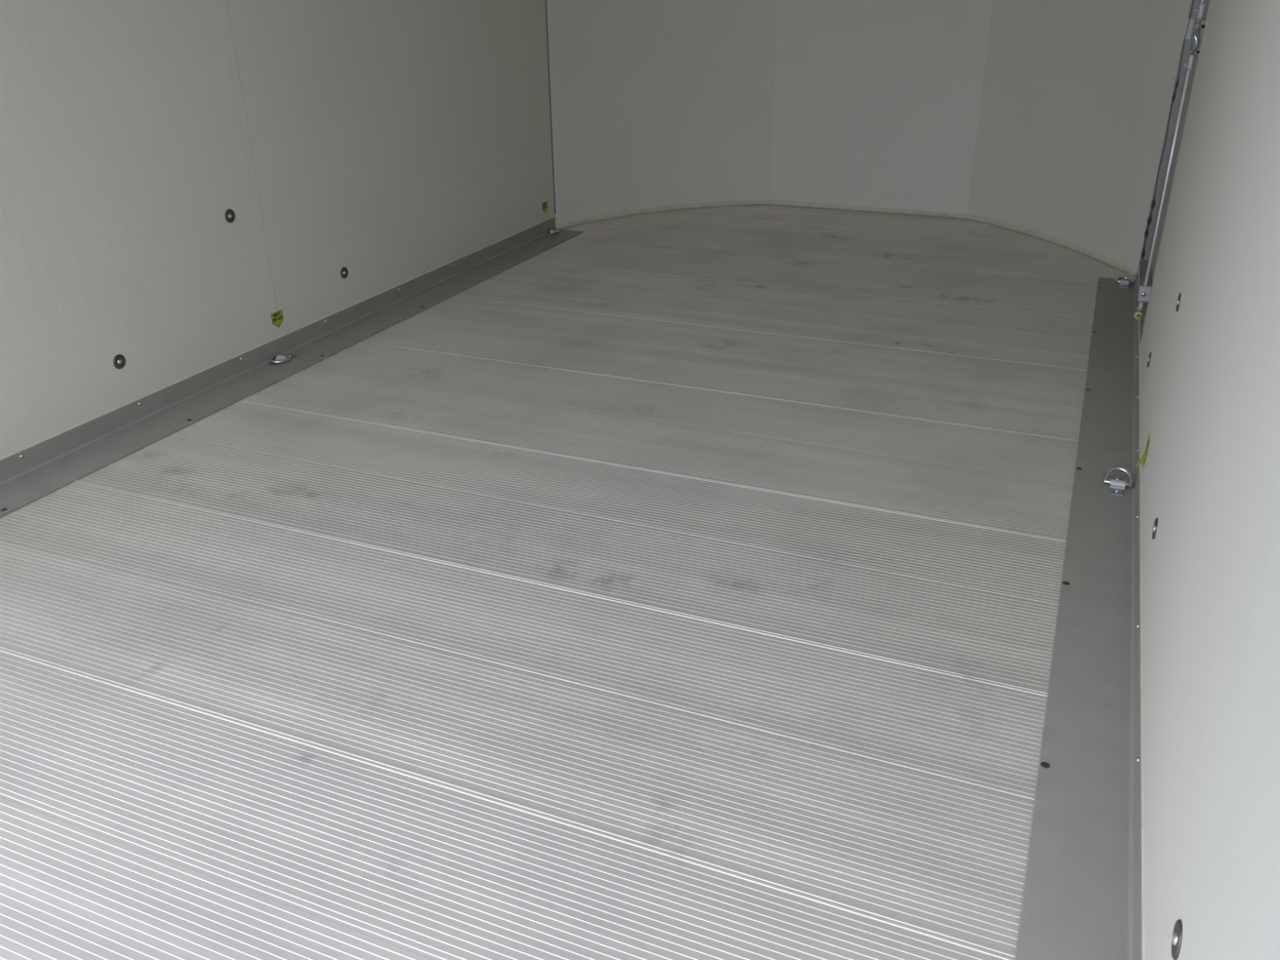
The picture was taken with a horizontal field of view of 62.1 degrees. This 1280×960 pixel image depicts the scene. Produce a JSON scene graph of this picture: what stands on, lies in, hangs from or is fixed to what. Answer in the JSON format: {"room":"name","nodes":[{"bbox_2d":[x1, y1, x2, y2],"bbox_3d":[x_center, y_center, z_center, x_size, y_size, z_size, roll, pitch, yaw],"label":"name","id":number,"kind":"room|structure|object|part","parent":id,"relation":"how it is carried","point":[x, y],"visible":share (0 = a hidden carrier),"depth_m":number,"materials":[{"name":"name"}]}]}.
{"room":"cargo space","nodes":[
{"label":"cargo space","id":0,"kind":"room"},
{"bbox_2d":[0,0,555,457],"bbox_3d":[-1.082,-1.210,2.596,0.040,2.060,3.640,10,28,21],"label":"wall","id":1,"kind":"structure","parent":0,"point":[394,142],"depth_m":2.76,"materials":[{"name":"white paint"}]},
{"bbox_2d":[113,354,125,368],"bbox_3d":[-1.242,-0.282,2.538,0.005,0.036,0.036,10,28,21],"label":"fastener","id":2,"kind":"object","parent":1,"relation":"attached to","point":[119,361],"visible":1,"depth_m":2.54,"materials":[{"name":"silver metal"}]},
{"bbox_2d":[224,208,235,222],"bbox_3d":[-1.075,-0.693,2.788,0.005,0.036,0.036,10,28,21],"label":"fastener","id":3,"kind":"object","parent":1,"relation":"attached to","point":[229,215],"visible":1,"depth_m":2.79,"materials":[{"name":"silver metal"}]},
{"bbox_2d":[225,0,278,311],"bbox_3d":[-1.038,-1.321,2.606,0.002,1.867,0.010,10,28,21],"label":"trim","id":4,"kind":"structure","parent":1,"relation":"attached to","point":[226,1],"depth_m":2.82,"materials":[{"name":"white plastic"}]},
{"bbox_2d":[271,310,283,328],"bbox_3d":[-1.030,-0.455,3.019,0.001,0.047,0.047,10,28,21],"label":"sticker","id":5,"kind":"object","parent":1,"relation":"attached to","point":[277,317],"visible":1,"depth_m":3.02,"materials":[{"name":"yellow paper"}]},
{"bbox_2d":[0,215,582,516],"bbox_3d":[-0.997,-0.344,2.967,0.133,0.053,3.602,10,28,21],"label":"baseboard","id":6,"kind":"structure","parent":1,"relation":"attached to","point":[31,473],"depth_m":2.84,"materials":[{"name":"metal"}]},
{"bbox_2d":[268,354,297,366],"bbox_3d":[-1.012,-0.345,3.007,0.060,0.014,0.092,10,28,21],"label":"ring","id":7,"kind":"object","parent":6,"relation":"attached to","point":[279,359],"visible":1,"depth_m":2.99,"materials":[{"name":"metal"}]},
{"bbox_2d":[546,229,561,235],"bbox_3d":[-0.357,-1.037,4.423,0.060,0.017,0.092,10,28,21],"label":"ring","id":8,"kind":"object","parent":6,"relation":"attached to","point":[552,232],"visible":1,"depth_m":4.40,"materials":[{"name":"metal"}]},
{"bbox_2d":[340,266,347,278],"bbox_3d":[-0.905,-0.635,3.257,0.005,0.036,0.036,10,28,21],"label":"fastener","id":9,"kind":"object","parent":1,"relation":"attached to","point":[344,272],"visible":1,"depth_m":3.25,"materials":[{"name":"silver metal"}]},
{"bbox_2d":[542,200,547,213],"bbox_3d":[-0.392,-1.122,4.382,0.001,0.047,0.047,10,28,21],"label":"sticker","id":10,"kind":"object","parent":1,"relation":"attached to","point":[544,205],"visible":1,"depth_m":4.38,"materials":[{"name":"yellow paper"}]},
{"bbox_2d":[0,204,1136,959],"bbox_3d":[0.143,-0.299,2.948,2.264,0.031,4.438,10,28,21],"label":"floor","id":11,"kind":"structure","parent":0,"point":[685,584],"depth_m":1.80,"materials":[{"name":"metal"}]},
{"bbox_2d":[546,0,777,224],"bbox_3d":[0.078,-2.072,4.356,1.094,2.060,0.147,-13,28,-24],"label":"wall","id":12,"kind":"structure","parent":0,"point":[655,103],"depth_m":4.59,"materials":[{"name":"white paint"}]},
{"bbox_2d":[545,0,555,214],"bbox_3d":[-0.366,-1.986,4.055,0.002,1.925,0.012,10,28,21],"label":"trim","id":13,"kind":"structure","parent":12,"relation":"attached to","point":[545,0],"depth_m":4.28,"materials":[{"name":"white plastic"}]},
{"bbox_2d":[768,0,993,213],"bbox_3d":[1.006,-2.089,4.371,0.892,2.060,0.035,10,28,21],"label":"wall","id":14,"kind":"structure","parent":0,"point":[877,103],"depth_m":4.57,"materials":[{"name":"white paint"}]},
{"bbox_2d":[555,200,1137,275],"bbox_3d":[0.844,-1.053,4.435,2.264,0.021,0.822,10,28,21],"label":"trim","id":15,"kind":"structure","parent":14,"relation":"attached to","point":[1103,259],"depth_m":4.67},
{"bbox_2d":[966,0,1191,269],"bbox_3d":[1.622,-1.810,3.780,0.096,2.060,1.033,-9,27,-17],"label":"wall","id":16,"kind":"structure","parent":0,"point":[1077,95],"depth_m":3.98,"materials":[{"name":"white paint"}]},
{"bbox_2d":[1136,0,1279,959],"bbox_3d":[1.058,-0.845,1.796,0.060,2.060,3.680,10,28,21],"label":"wall","id":17,"kind":"structure","parent":0,"point":[1210,386],"depth_m":1.18,"materials":[{"name":"white paint"}]},
{"bbox_2d":[1014,266,1142,959],"bbox_3d":[0.968,0.003,2.207,0.122,0.053,3.585,10,28,21],"label":"baseboard","id":18,"kind":"structure","parent":17,"relation":"attached to","point":[1082,900],"depth_m":1.58,"materials":[{"name":"metal"}]},
{"bbox_2d":[1102,466,1133,496],"bbox_3d":[1.005,-0.001,2.231,0.060,0.032,0.092,10,28,21],"label":"ring","id":19,"kind":"object","parent":18,"relation":"attached to","point":[1117,484],"visible":1,"depth_m":2.23,"materials":[{"name":"metal"}]},
{"bbox_3d":[1.005,0.013,2.237,0.025,0.003,0.092,10,28,21],"label":"plate","id":20,"kind":"part","parent":19,"relation":"part of","materials":[{"name":"metal"}]},
{"bbox_2d":[1115,276,1133,288],"bbox_3d":[1.658,-0.679,3.637,0.060,0.018,0.092,10,28,21],"label":"ring","id":21,"kind":"object","parent":18,"relation":"attached to","point":[1123,283],"visible":1,"depth_m":3.63,"materials":[{"name":"metal"}]},
{"bbox_2d":[1138,259,1145,959],"bbox_3d":[1.038,-0.028,2.205,0.003,0.004,3.680,10,28,21],"label":"trim","id":22,"kind":"structure","parent":17,"relation":"attached to","point":[1140,525],"depth_m":1.51,"materials":[{"name":"grey metal"}]},
{"bbox_2d":[1136,434,1150,466],"bbox_3d":[1.011,-0.057,2.136,0.014,0.066,0.047,10,28,21],"label":"sticker","id":23,"kind":"object","parent":17,"relation":"attached to","point":[1142,460],"visible":1,"depth_m":2.14,"materials":[{"name":"yellow paper"}]},
{"bbox_2d":[1146,352,1151,367],"bbox_3d":[1.182,-0.279,2.469,0.005,0.036,0.036,10,28,21],"label":"fastener","id":24,"kind":"object","parent":17,"relation":"attached to","point":[1149,355],"visible":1,"depth_m":2.46,"materials":[{"name":"silver metal"}]},
{"bbox_2d":[1151,517,1158,539],"bbox_3d":[0.834,0.079,1.723,0.005,0.036,0.036,10,28,21],"label":"fastener","id":25,"kind":"object","parent":17,"relation":"attached to","point":[1155,526],"visible":1,"depth_m":1.72,"materials":[{"name":"silver metal"}]},
{"bbox_2d":[1133,0,1209,326],"bbox_3d":[1.570,-1.411,2.898,0.074,1.908,0.998,10,28,21],"label":"rod","id":26,"kind":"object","parent":17,"relation":"in","point":[1197,12],"depth_m":3.40,"materials":[{"name":"silver metal"}]},
{"bbox_3d":[1.594,-1.411,2.887,0.023,1.898,0.998,10,28,21],"label":"panel","id":27,"kind":"part","parent":26,"relation":"part of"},
{"bbox_3d":[1.749,-1.437,3.385,0.021,0.060,0.004,10,28,21],"label":"striker plate","id":28,"kind":"part","parent":26,"relation":"part of","materials":[{"name":"silver metal"}]},
{"bbox_3d":[1.477,-1.171,2.823,0.018,0.074,0.023,10,28,21],"label":"handle","id":29,"kind":"part","parent":26,"relation":"part of","materials":[{"name":"metal"}]},
{"bbox_2d":[1140,0,1210,342],"bbox_3d":[1.357,-1.214,2.489,0.006,1.865,0.009,10,28,21],"label":"trim","id":30,"kind":"structure","parent":17,"relation":"attached to","point":[1210,0],"depth_m":2.69,"materials":[{"name":"grey metal"}]},
{"bbox_2d":[1171,919,1182,959],"bbox_3d":[0.483,0.414,0.958,0.005,0.036,0.036,10,28,21],"label":"fastener","id":31,"kind":"object","parent":17,"relation":"attached to","point":[1176,940],"visible":1,"depth_m":0.95,"materials":[{"name":"silver metal"}]},
{"bbox_2d":[1175,293,1181,311],"bbox_3d":[1.011,-0.334,1.998,0.005,0.036,0.036,10,28,21],"label":"fastener","id":32,"kind":"object","parent":17,"relation":"attached to","point":[1178,301],"visible":1,"depth_m":1.99,"materials":[{"name":"silver metal"}]}
]}

